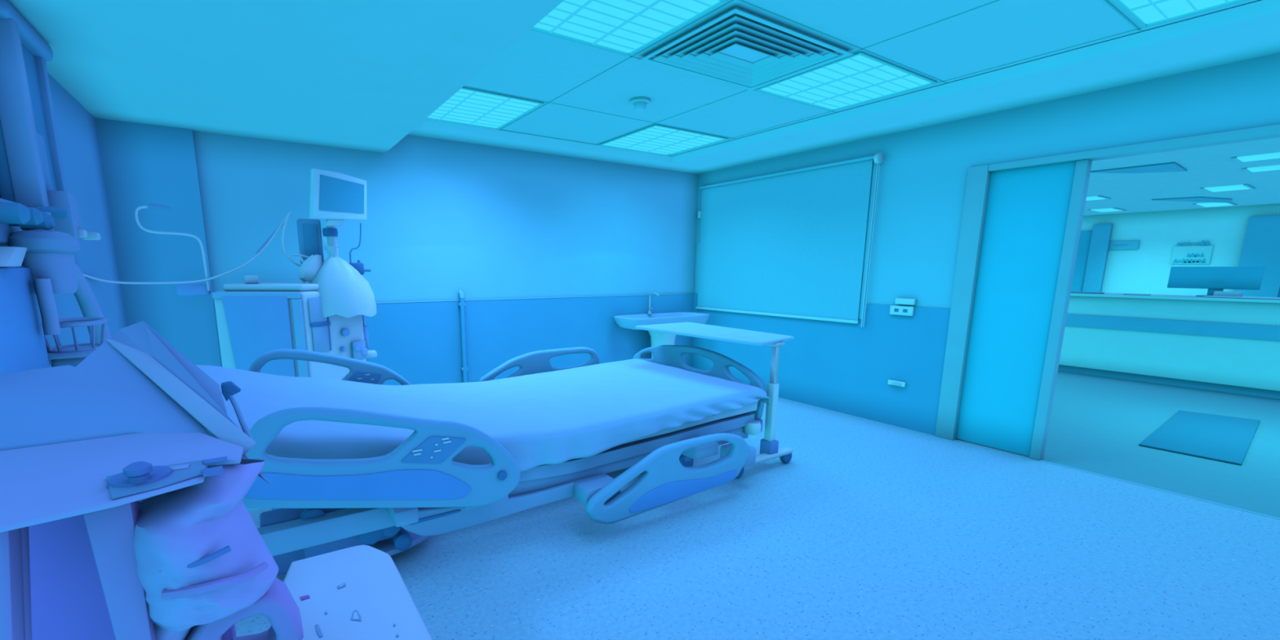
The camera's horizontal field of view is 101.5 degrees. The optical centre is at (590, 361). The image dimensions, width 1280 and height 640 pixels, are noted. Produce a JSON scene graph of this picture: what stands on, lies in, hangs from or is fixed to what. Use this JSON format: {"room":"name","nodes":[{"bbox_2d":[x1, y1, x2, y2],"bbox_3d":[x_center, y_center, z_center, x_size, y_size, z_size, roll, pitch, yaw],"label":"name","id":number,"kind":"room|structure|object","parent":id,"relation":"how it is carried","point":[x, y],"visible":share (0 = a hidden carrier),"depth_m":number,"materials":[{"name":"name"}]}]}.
{"room":"hospital room","nodes":[
{"label":"hospital room","id":0,"kind":"room"},
{"bbox_2d":[0,72,127,367],"bbox_3d":[-2.314,-0.304,1.985,0.120,2.720,4.300,-6,12,-32],"label":"wall","id":1,"kind":"structure","parent":0,"point":[77,129],"depth_m":3.19,"materials":[{"name":"paint"}]},
{"bbox_2d":[0,264,49,373],"bbox_3d":[-1.883,-0.093,1.567,0.125,0.395,0.880,-6,12,-32],"label":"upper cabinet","id":2,"kind":"object","parent":1,"relation":"attached to","point":[23,347],"visible":0.83,"depth_m":1.78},
{"bbox_2d":[0,246,26,266],"bbox_3d":[-1.912,-0.345,1.706,0.050,0.066,0.233,-6,12,-32],"label":"card","id":3,"kind":"object","parent":2,"relation":"attached to","point":[10,256],"visible":1,"depth_m":1.70,"materials":[{"name":"white paper"}]},
{"bbox_2d":[0,0,101,268],"bbox_3d":[-2.247,-0.879,2.080,0.200,1.020,1.141,-6,12,-32],"label":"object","id":4,"kind":"structure","parent":1,"relation":"attached to","point":[33,182],"depth_m":2.06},
{"bbox_2d":[0,202,31,224],"bbox_3d":[-1.936,-0.487,1.706,0.135,0.068,0.067,-6,12,-32],"label":"outlet","id":5,"kind":"object","parent":4,"relation":"attached to","point":[10,212],"depth_m":1.71,"materials":[{"name":"white plastic"}]},
{"bbox_2d":[8,207,44,225],"bbox_3d":[-2.010,-0.510,1.819,0.135,0.060,0.059,-6,12,-32],"label":"outlet","id":6,"kind":"object","parent":4,"relation":"attached to","point":[37,215],"depth_m":1.83,"materials":[{"name":"white plastic"}]},
{"bbox_2d":[8,212,54,230],"bbox_3d":[-2.075,-0.519,1.920,0.135,0.068,0.067,-6,12,-32],"label":"outlet","id":7,"kind":"object","parent":4,"relation":"attached to","point":[48,224],"depth_m":1.92,"materials":[{"name":"white plastic"}]},
{"bbox_2d":[0,211,80,293],"bbox_3d":[-2.081,-0.406,1.950,0.255,0.300,0.188,-6,12,-32],"label":"jar","id":8,"kind":"object","parent":4,"relation":"hanging from","point":[50,254],"visible":0.66,"depth_m":1.93,"materials":[{"name":"white plastic"}]},
{"bbox_2d":[33,278,61,334],"bbox_3d":[-2.002,-0.201,1.921,0.042,0.208,0.053,-6,12,-32],"label":"tube","id":9,"kind":"object","parent":8,"relation":"attached to","point":[43,286],"visible":1,"depth_m":1.91,"materials":[{"name":"white plastic"}]},
{"bbox_2d":[73,263,111,343],"bbox_3d":[-2.270,-0.253,2.338,0.078,0.436,0.471,-6,12,-32],"label":"hose","id":10,"kind":"object","parent":8,"relation":"attached to","point":[89,306],"visible":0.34,"depth_m":2.37,"materials":[{"name":"white plastic"}]},
{"bbox_2d":[35,206,69,219],"bbox_3d":[-2.192,-0.597,2.092,0.135,0.050,0.049,-6,12,-32],"label":"outlet","id":11,"kind":"object","parent":4,"relation":"attached to","point":[58,213],"depth_m":2.10,"materials":[{"name":"white plastic"}]},
{"bbox_2d":[41,316,112,367],"bbox_3d":[-2.158,-0.035,2.151,0.270,0.270,0.360,-6,12,-32],"label":"wire basket","id":12,"kind":"object","parent":1,"relation":"attached to","point":[73,354],"visible":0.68,"depth_m":2.11,"materials":[{"name":"silver metal"}]},
{"bbox_2d":[47,342,112,359],"bbox_3d":[-2.141,-0.044,2.160,0.190,0.015,0.360,-6,12,-32],"label":"shelf","id":13,"kind":"object","parent":12,"relation":"attached to","point":[68,351],"depth_m":2.08,"materials":[{"name":"white metal"}]},
{"bbox_2d":[82,211,291,284],"bbox_3d":[-2.690,-0.771,3.398,0.439,0.527,1.392,4,11,19],"label":"wire","id":14,"kind":"object","parent":1,"relation":"attached to","point":[290,212],"visible":0.79,"depth_m":3.61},
{"bbox_2d":[255,220,284,253],"bbox_3d":[-2.405,-0.939,3.922,0.223,0.268,0.020,-6,12,-32],"label":"wire","id":15,"kind":"object","parent":14,"relation":"attached to","point":[265,242],"visible":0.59,"depth_m":3.90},
{"bbox_2d":[95,118,222,366],"bbox_3d":[-3.183,-0.508,3.940,0.530,2.430,0.060,-6,12,-32],"label":"wall","id":16,"kind":"structure","parent":0,"point":[143,164],"depth_m":3.83,"materials":[{"name":"paint"}]},
{"bbox_2d":[8,0,564,152],"bbox_3d":[-1.163,-1.520,1.850,1.900,0.330,5.400,-6,12,-32],"label":"ceiling","id":17,"kind":"structure","parent":0,"point":[352,74],"depth_m":2.53,"materials":[{"name":"paint"}]},
{"bbox_2d":[192,130,698,305],"bbox_3d":[-1.062,-0.902,5.357,5.880,2.720,0.120,-6,12,-32],"label":"wall","id":18,"kind":"structure","parent":0,"point":[445,218],"depth_m":5.08,"materials":[{"name":"paint"}]},
{"bbox_2d":[214,293,693,385],"bbox_3d":[-0.807,-0.117,5.585,5.149,1.097,0.012,-6,12,-32],"label":"wall panel","id":19,"kind":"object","parent":18,"relation":"attached to","point":[420,342],"depth_m":5.46,"materials":[{"name":"blue paint"}]},
{"bbox_2d":[457,290,467,382],"bbox_3d":[-1.276,-0.111,5.240,0.060,1.203,0.066,-6,12,-32],"label":"drain pipe","id":20,"kind":"object","parent":18,"relation":"attached to","point":[461,304],"visible":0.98,"depth_m":5.19,"materials":[{"name":"blue plastic"}]},
{"bbox_2d":[375,293,693,303],"bbox_3d":[-0.808,-0.662,5.483,5.138,0.011,0.016,-6,12,-32],"label":"trim","id":21,"kind":"structure","parent":18,"relation":"attached to","point":[673,293],"depth_m":5.50,"materials":[{"name":"paint"}]},
{"bbox_2d":[235,371,1279,639],"bbox_3d":[5.173,0.443,5.962,16.780,0.100,12.000,-6,12,-32],"label":"floor","id":22,"kind":"structure","parent":0,"point":[870,530],"depth_m":2.70,"materials":[{"name":"plastic"}]},
{"bbox_2d":[0,321,303,639],"bbox_3d":[-1.150,0.577,1.241,0.769,1.254,1.058,-6,12,-32],"label":"trolley","id":23,"kind":"object","parent":22,"relation":"on","point":[81,446],"visible":0.94,"depth_m":1.09,"materials":[{"name":"plastic"}]},
{"bbox_2d":[133,458,278,639],"bbox_3d":[-0.749,0.398,1.004,0.247,0.397,0.193,-6,12,-32],"label":"plastic bag","id":24,"kind":"object","parent":23,"relation":"hanging from","point":[174,530],"visible":0.79,"depth_m":0.95,"materials":[{"name":"white plastic"}]},
{"bbox_2d":[160,545,231,571],"bbox_3d":[-0.701,0.353,0.924,0.108,0.027,0.025,-5,11,-27],"label":"tubing","id":25,"kind":"object","parent":24,"relation":"in","point":[226,549],"visible":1,"depth_m":0.93,"materials":[{"name":"plastic"}]},
{"bbox_2d":[160,562,268,600],"bbox_3d":[-0.684,0.406,0.959,0.165,0.029,0.050,-10,14,-44],"label":"tubing","id":26,"kind":"object","parent":24,"relation":"in","point":[166,594],"visible":1,"depth_m":0.93,"materials":[{"name":"plastic"}]},
{"bbox_2d":[212,282,377,379],"bbox_3d":[-2.242,0.034,4.077,1.053,1.280,0.610,-6,12,-32],"label":"machine","id":27,"kind":"object","parent":22,"relation":"on","point":[253,320],"visible":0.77,"depth_m":3.76,"materials":[{"name":"plastic"}]},
{"bbox_2d":[134,203,209,290],"bbox_3d":[-2.843,-0.770,3.547,0.351,0.576,0.032,-6,12,-32],"label":"bent arm","id":28,"kind":"object","parent":27,"relation":"attached to","point":[149,206],"visible":1,"depth_m":3.50},
{"bbox_2d":[175,283,211,296],"bbox_3d":[-2.832,-0.514,3.721,0.190,0.080,0.200,-6,12,-32],"label":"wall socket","id":29,"kind":"object","parent":27,"relation":"attached to","point":[182,290],"visible":0.94,"depth_m":3.64,"materials":[{"name":"white plastic"}]},
{"bbox_2d":[244,275,259,283],"bbox_3d":[-2.496,-0.606,3.838,0.090,0.058,0.100,-6,12,-32],"label":"box","id":30,"kind":"object","parent":27,"relation":"on","point":[247,278],"visible":1,"depth_m":3.80,"materials":[{"name":"white cardboard"}]},
{"bbox_2d":[297,253,322,282],"bbox_3d":[-2.104,-0.702,3.920,0.173,0.214,0.100,-6,12,-32],"label":"plastic sleeve","id":31,"kind":"object","parent":27,"relation":"on","point":[310,267],"visible":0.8,"depth_m":3.89,"materials":[{"name":"plastic"}]},
{"bbox_2d":[309,168,366,256],"bbox_3d":[-1.974,-1.020,4.012,0.284,0.815,0.439,8,13,37],"label":"patient monitor","id":32,"kind":"object","parent":27,"relation":"on","point":[335,197],"visible":0.96,"depth_m":3.88,"materials":[{"name":"plastic"}]},
{"bbox_2d":[281,213,301,266],"bbox_3d":[-2.167,-0.917,3.960,0.314,0.402,0.016,-6,12,-32],"label":"tubing","id":33,"kind":"object","parent":32,"relation":"attached to","point":[288,214],"visible":0.57,"depth_m":3.88,"materials":[{"name":"plastic"}]},
{"bbox_2d":[296,218,324,264],"bbox_3d":[-2.204,-0.926,4.099,0.155,0.372,0.167,-6,12,-32],"label":"pump","id":34,"kind":"object","parent":32,"relation":"attached to","point":[308,230],"visible":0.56,"depth_m":4.02,"materials":[{"name":"grey plastic"}]},
{"bbox_2d":[310,245,376,318],"bbox_3d":[-1.929,-0.615,4.020,0.489,0.536,0.389,-6,12,-32],"label":"plastic cover","id":35,"kind":"object","parent":27,"relation":"on","point":[343,291],"visible":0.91,"depth_m":3.91,"materials":[{"name":"clear plastic"}]},
{"bbox_2d":[293,253,323,263],"bbox_3d":[-2.128,-0.773,3.939,0.204,0.082,0.016,-6,12,-32],"label":"tubing","id":36,"kind":"object","parent":35,"relation":"in","point":[295,255],"visible":0.5,"depth_m":3.90,"materials":[{"name":"plastic"}]},
{"bbox_2d":[323,237,329,256],"bbox_3d":[-1.988,-0.840,3.946,0.055,0.199,0.016,-6,12,-32],"label":"tubing","id":37,"kind":"object","parent":35,"relation":"attached to","point":[324,238],"visible":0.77,"depth_m":3.92,"materials":[{"name":"plastic"}]},
{"bbox_2d":[348,222,370,325],"bbox_3d":[-1.879,-0.681,4.250,0.167,0.870,0.080,-6,12,-32],"label":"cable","id":38,"kind":"object","parent":27,"relation":"attached to","point":[359,266],"visible":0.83,"depth_m":4.20,"materials":[{"name":"plastic"}]},
{"bbox_2d":[283,544,431,639],"bbox_3d":[-0.623,0.930,1.409,0.321,0.503,0.853,-6,12,-32],"label":"chair","id":39,"kind":"object","parent":22,"relation":"on","point":[355,593],"visible":1,"depth_m":1.47,"materials":[{"name":"white plastic"}]},
{"bbox_2d":[241,345,764,576],"bbox_3d":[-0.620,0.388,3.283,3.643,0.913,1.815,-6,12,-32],"label":"hospital bed","id":40,"kind":"object","parent":22,"relation":"on","point":[391,503],"visible":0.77,"depth_m":2.41,"materials":[{"name":"plastic"}]},
{"bbox_2d":[127,358,769,511],"bbox_3d":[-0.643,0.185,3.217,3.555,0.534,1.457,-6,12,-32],"label":"mattress","id":41,"kind":"object","parent":40,"relation":"on","point":[562,415],"visible":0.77,"depth_m":3.01,"materials":[{"name":"fabric"}]},
{"bbox_2d":[613,292,710,358],"bbox_3d":[0.868,-0.264,6.322,1.240,1.138,0.510,-6,12,-32],"label":"basin","id":42,"kind":"object","parent":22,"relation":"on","point":[630,322],"visible":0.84,"depth_m":6.23,"materials":[{"name":"ceramic"},{"name":"brushed metal"}]},
{"bbox_2d":[647,292,659,314],"bbox_3d":[0.765,-0.707,6.333,0.050,0.270,0.199,-6,12,-32],"label":"tap","id":43,"kind":"object","parent":42,"relation":"on","point":[649,312],"depth_m":6.38,"materials":[{"name":"metal"}]},
{"bbox_2d":[635,322,794,477],"bbox_3d":[0.945,0.222,4.168,0.692,0.936,1.273,-6,12,-32],"label":"table","id":44,"kind":"object","parent":22,"relation":"on","point":[769,446],"visible":0.88,"depth_m":3.75,"materials":[{"name":"white plastic"},{"name":"brushed metal"},{"name":"dark rubber"}]},
{"bbox_2d":[1057,292,1279,399],"bbox_3d":[7.710,-0.218,6.285,0.840,1.105,9.000,-6,12,-32],"label":"reception desk","id":45,"kind":"object","parent":22,"relation":"on","point":[1231,345],"depth_m":6.40,"materials":[{"name":"laminate"}]},
{"bbox_2d":[1071,291,1104,293],"bbox_3d":[6.776,-0.951,7.170,0.140,0.018,0.400,-6,12,-32],"label":"folder","id":46,"kind":"object","parent":45,"relation":"on","point":[1071,291],"visible":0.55,"depth_m":7.08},
{"bbox_2d":[1123,293,1151,295],"bbox_3d":[7.066,-0.870,6.742,0.120,0.012,0.230,-6,12,-32],"label":"paper sheet","id":47,"kind":"object","parent":45,"relation":"on","point":[1126,293],"visible":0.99,"depth_m":6.67,"materials":[{"name":"white paper"}]},
{"bbox_2d":[1070,292,1279,302],"bbox_3d":[7.712,-0.745,6.191,0.840,0.035,9.000,-6,12,-32],"label":"countertop","id":48,"kind":"structure","parent":45,"relation":"on","point":[1192,297],"depth_m":6.43,"materials":[{"name":"laminate"}]},
{"bbox_2d":[1167,266,1265,296],"bbox_3d":[7.586,-0.975,6.351,0.300,0.359,0.736,-6,12,-32],"label":"desktop monitor","id":49,"kind":"object","parent":45,"relation":"on","point":[1213,279],"visible":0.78,"depth_m":6.30,"materials":[{"name":"black plastic"}]},
{"bbox_2d":[1213,291,1242,296],"bbox_3d":[7.527,-0.793,6.157,0.100,0.069,0.210,-6,12,-32],"label":"box","id":50,"kind":"object","parent":45,"relation":"on","point":[1215,293],"visible":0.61,"depth_m":6.12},
{"bbox_2d":[1203,295,1279,299],"bbox_3d":[7.544,-0.717,5.879,0.140,0.016,0.820,-6,12,-32],"label":"keyboard tray","id":51,"kind":"object","parent":45,"relation":"on","point":[1212,296],"visible":1,"depth_m":5.94,"materials":[{"name":"laminate"}]},
{"bbox_2d":[1138,410,1260,465],"bbox_3d":[5.448,0.624,4.630,1.956,0.012,0.535,-7,12,-35],"label":"door mat","id":52,"kind":"object","parent":22,"relation":"on","point":[1224,438],"visible":1,"depth_m":4.47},
{"bbox_2d":[407,11,1279,173],"bbox_3d":[1.230,-1.870,3.342,3.780,0.150,5.400,-6,12,-32],"label":"ceiling","id":53,"kind":"structure","parent":0,"point":[1257,37],"depth_m":3.63,"materials":[{"name":"paint"}]},
{"bbox_2d":[417,118,672,162],"bbox_3d":[-0.327,-2.131,5.060,3.030,0.050,0.075,-6,12,-32],"label":"trim","id":54,"kind":"structure","parent":53,"relation":"attached to","point":[426,122],"depth_m":4.95,"materials":[{"name":"paint"}]},
{"bbox_2d":[671,0,1279,162],"bbox_3d":[2.251,-1.895,3.784,0.085,0.050,5.040,-6,12,-32],"label":"trim","id":55,"kind":"structure","parent":53,"relation":"attached to","point":[1263,7],"depth_m":3.13,"materials":[{"name":"paint"}]},
{"bbox_2d":[462,0,1261,156],"bbox_3d":[1.011,-1.833,2.989,3.030,0.100,5.040,-6,12,-32],"label":"ceiling tiles","id":56,"kind":"structure","parent":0,"point":[538,65],"depth_m":3.07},
{"bbox_2d":[426,87,544,129],"bbox_3d":[-0.926,-1.978,4.087,0.800,0.011,0.890,-6,12,-32],"label":"ceiling light","id":57,"kind":"object","parent":56,"relation":"attached to","point":[468,106],"visible":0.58,"depth_m":4.08,"materials":[{"name":"grey plastic"}]},
{"bbox_2d":[530,0,728,56],"bbox_3d":[0.096,-1.694,2.516,0.800,0.011,0.760,-6,12,-32],"label":"ceiling light","id":58,"kind":"object","parent":56,"relation":"attached to","point":[624,27],"visible":0.76,"depth_m":2.62,"materials":[{"name":"grey plastic"}]},
{"bbox_2d":[630,97,650,111],"bbox_3d":[0.368,-1.904,3.874,0.150,0.072,0.150,-6,12,-32],"label":"smoke detector","id":59,"kind":"object","parent":56,"relation":"attached to","point":[640,104],"visible":1,"depth_m":3.84,"materials":[{"name":"plastic"}]},
{"bbox_2d":[599,124,728,155],"bbox_3d":[0.700,-2.156,5.112,0.900,0.011,0.890,-6,12,-32],"label":"ceiling light","id":60,"kind":"object","parent":56,"relation":"attached to","point":[655,139],"visible":1,"depth_m":5.07,"materials":[{"name":"grey plastic"}]},
{"bbox_2d":[639,6,853,90],"bbox_3d":[0.891,-1.774,3.019,0.970,0.024,0.740,-6,12,-32],"label":"air vent","id":61,"kind":"object","parent":56,"relation":"attached to","point":[738,47],"visible":1,"depth_m":2.98,"materials":[{"name":"metal"}]},
{"bbox_2d":[755,51,937,111],"bbox_3d":[1.721,-1.872,3.541,0.900,0.011,0.760,-6,12,-32],"label":"ceiling light","id":62,"kind":"object","parent":56,"relation":"attached to","point":[860,77],"visible":0.88,"depth_m":3.49,"materials":[{"name":"grey plastic"}]},
{"bbox_2d":[463,0,1246,155],"bbox_3d":[1.010,-1.788,2.997,3.030,0.012,5.040,-6,12,-32],"label":"trim","id":63,"kind":"structure","parent":56,"relation":"attached to","point":[1108,2],"depth_m":3.02,"materials":[{"name":"white metal"}]},
{"bbox_2d":[1110,0,1244,27],"bbox_3d":[2.675,-1.607,2.073,0.900,0.011,0.860,-6,12,-32],"label":"ceiling light","id":64,"kind":"object","parent":56,"relation":"attached to","point":[1145,13],"visible":1,"depth_m":2.48,"materials":[{"name":"grey plastic"}]},
{"bbox_2d":[693,52,1279,308],"bbox_3d":[2.868,-0.755,4.609,0.120,2.720,5.400,-6,12,-32],"label":"wall","id":65,"kind":"structure","parent":0,"point":[923,171],"depth_m":4.11,"materials":[{"name":"paint"}]},
{"bbox_2d":[694,151,884,327],"bbox_3d":[1.968,-1.271,5.749,0.100,1.569,2.325,-6,12,-32],"label":"roller blind","id":66,"kind":"object","parent":65,"relation":"attached to","point":[791,243],"visible":1,"depth_m":5.52,"materials":[{"name":"fabric"}]},
{"bbox_2d":[691,293,951,435],"bbox_3d":[2.180,-0.125,5.685,0.012,1.097,3.038,-6,12,-32],"label":"wall panel","id":67,"kind":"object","parent":65,"relation":"attached to","point":[843,367],"depth_m":5.06,"materials":[{"name":"blue paint"}]},
{"bbox_2d":[887,379,906,386],"bbox_3d":[2.776,0.199,4.739,0.049,0.046,0.153,-6,12,-32],"label":"wall socket","id":68,"kind":"object","parent":65,"relation":"attached to","point":[891,382],"visible":1,"depth_m":4.73,"materials":[{"name":"white plastic"}]},
{"bbox_2d":[889,305,914,315],"bbox_3d":[2.773,-0.455,4.646,0.032,0.081,0.198,-6,12,-32],"label":"wall socket","id":69,"kind":"object","parent":65,"relation":"attached to","point":[894,309],"visible":1,"depth_m":4.63,"materials":[{"name":"plastic"}]},
{"bbox_2d":[894,297,916,305],"bbox_3d":[2.790,-0.532,4.615,0.044,0.054,0.165,-6,12,-32],"label":"switch box","id":70,"kind":"object","parent":65,"relation":"attached to","point":[898,300],"visible":1,"depth_m":4.59,"materials":[{"name":"white plastic"}]},
{"bbox_2d":[934,164,991,439],"bbox_3d":[3.085,-0.443,4.299,0.160,2.215,0.140,-6,12,-32],"label":"trim","id":71,"kind":"structure","parent":65,"relation":"attached to","point":[978,179],"depth_m":4.24,"materials":[{"name":"paint"}]},
{"bbox_2d":[955,159,1092,460],"bbox_3d":[3.260,-0.366,4.017,0.089,2.165,0.610,-6,12,-32],"label":"door","id":72,"kind":"structure","parent":65,"relation":"in","point":[1033,218],"depth_m":3.96,"materials":[{"name":"laminate"}]},
{"bbox_2d":[988,124,1279,171],"bbox_3d":[3.722,-1.332,3.135,0.160,0.050,2.210,-6,12,-32],"label":"trim","id":73,"kind":"structure","parent":65,"relation":"attached to","point":[1271,131],"depth_m":3.28,"materials":[{"name":"paint"}]},
{"bbox_2d":[1039,459,1279,519],"bbox_3d":[3.839,0.884,3.265,0.032,0.032,1.635,-6,12,-32],"label":"trim","id":74,"kind":"structure","parent":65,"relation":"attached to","point":[1158,489],"depth_m":3.39,"materials":[{"name":"paint"}]},
{"bbox_2d":[1080,204,1279,295],"bbox_3d":[11.032,-1.476,9.424,0.120,2.500,12.000,-6,12,-32],"label":"wall","id":75,"kind":"structure","parent":0,"point":[1145,269],"depth_m":9.72,"materials":[{"name":"white paint"}]},
{"bbox_2d":[1071,223,1113,292],"bbox_3d":[9.839,-1.683,11.072,0.100,2.320,1.520,-6,12,-32],"label":"door","id":76,"kind":"structure","parent":75,"relation":"in","point":[1093,246],"depth_m":10.50,"materials":[{"name":"wood"}]},
{"bbox_2d":[1108,240,1139,249],"bbox_3d":[10.374,-2.274,10.181,0.034,0.169,0.474,-6,12,-32],"label":"wall sign","id":77,"kind":"object","parent":75,"relation":"attached to","point":[1113,245],"visible":1,"depth_m":10.14,"materials":[{"name":"grey plastic"}]},
{"bbox_2d":[1170,240,1213,264],"bbox_3d":[10.882,-1.981,9.434,0.025,0.422,0.476,-6,12,-32],"label":"calendar","id":78,"kind":"object","parent":75,"relation":"attached to","point":[1185,255],"visible":1,"depth_m":9.43,"materials":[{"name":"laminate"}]},
{"bbox_2d":[1233,214,1279,297],"bbox_3d":[11.914,-1.106,7.880,0.100,2.320,2.780,-6,12,-32],"label":"door","id":79,"kind":"structure","parent":75,"relation":"in","point":[1261,245],"depth_m":8.71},
{"bbox_2d":[1083,137,1279,216],"bbox_3d":[7.666,-2.388,7.071,10.880,0.100,12.000,-6,12,-32],"label":"ceiling","id":80,"kind":"structure","parent":0,"point":[1208,166],"depth_m":6.34,"materials":[{"name":"white paint"}]},
{"bbox_2d":[1085,195,1111,200],"bbox_3d":[7.630,-2.484,7.934,0.500,0.014,0.310,-6,12,-32],"label":"recessed light","id":81,"kind":"object","parent":80,"relation":"in","point":[1095,197],"visible":0.71,"depth_m":7.84,"materials":[{"name":"grey plastic"}]},
{"bbox_2d":[1088,207,1126,212],"bbox_3d":[9.387,-2.752,9.470,0.660,0.014,0.360,-6,12,-32],"label":"recessed light","id":82,"kind":"object","parent":80,"relation":"in","point":[1114,209],"visible":1,"depth_m":9.43,"materials":[{"name":"grey plastic"}]},
{"bbox_2d":[1091,208,1120,212],"bbox_3d":[9.387,-2.753,9.470,0.600,0.012,0.300,-6,12,-32],"label":"diffuser","id":83,"kind":"object","parent":82,"relation":"attached to","point":[1104,210],"depth_m":9.43,"materials":[{"name":"grey plastic"}]},
{"bbox_2d":[1090,162,1186,173],"bbox_3d":[6.037,-2.094,5.730,0.771,0.015,0.639,-6,12,-32],"label":"ceiling vent","id":84,"kind":"object","parent":80,"relation":"in","point":[1169,166],"visible":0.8,"depth_m":5.59,"materials":[{"name":"grey metal"}]},
{"bbox_2d":[1151,196,1231,203],"bbox_3d":[9.478,-2.490,8.012,1.585,0.015,0.378,-2,10,-10],"label":"ceiling vent","id":85,"kind":"object","parent":80,"relation":"in","point":[1204,199],"visible":1,"depth_m":7.96,"materials":[{"name":"grey metal"}]},
{"bbox_2d":[1192,202,1236,207],"bbox_3d":[10.313,-2.595,8.606,0.780,0.014,0.372,-6,12,-32],"label":"recessed light","id":86,"kind":"object","parent":80,"relation":"in","point":[1207,204],"visible":0.97,"depth_m":8.57,"materials":[{"name":"grey plastic"}]},
{"bbox_2d":[1200,183,1255,192],"bbox_3d":[8.464,-2.301,6.924,0.620,0.014,0.393,-6,12,-32],"label":"recessed light","id":87,"kind":"object","parent":80,"relation":"in","point":[1211,189],"visible":1,"depth_m":6.87,"materials":[{"name":"grey plastic"}]},
{"bbox_2d":[1204,184,1250,191],"bbox_3d":[8.464,-2.302,6.924,0.560,0.012,0.333,-6,12,-32],"label":"diffuser","id":88,"kind":"object","parent":87,"relation":"attached to","point":[1239,187],"depth_m":6.87,"materials":[{"name":"grey plastic"}]},
{"bbox_2d":[1231,152,1279,163],"bbox_3d":[6.478,-1.962,4.991,0.400,0.014,0.393,-6,12,-32],"label":"recessed light","id":89,"kind":"object","parent":80,"relation":"in","point":[1274,155],"visible":1,"depth_m":5.02,"materials":[{"name":"grey plastic"}]},
{"bbox_2d":[1241,164,1279,173],"bbox_3d":[7.247,-2.058,5.541,0.400,0.014,0.364,-6,12,-32],"label":"recessed light","id":90,"kind":"object","parent":80,"relation":"in","point":[1251,170],"visible":1,"depth_m":5.58,"materials":[{"name":"grey plastic"}]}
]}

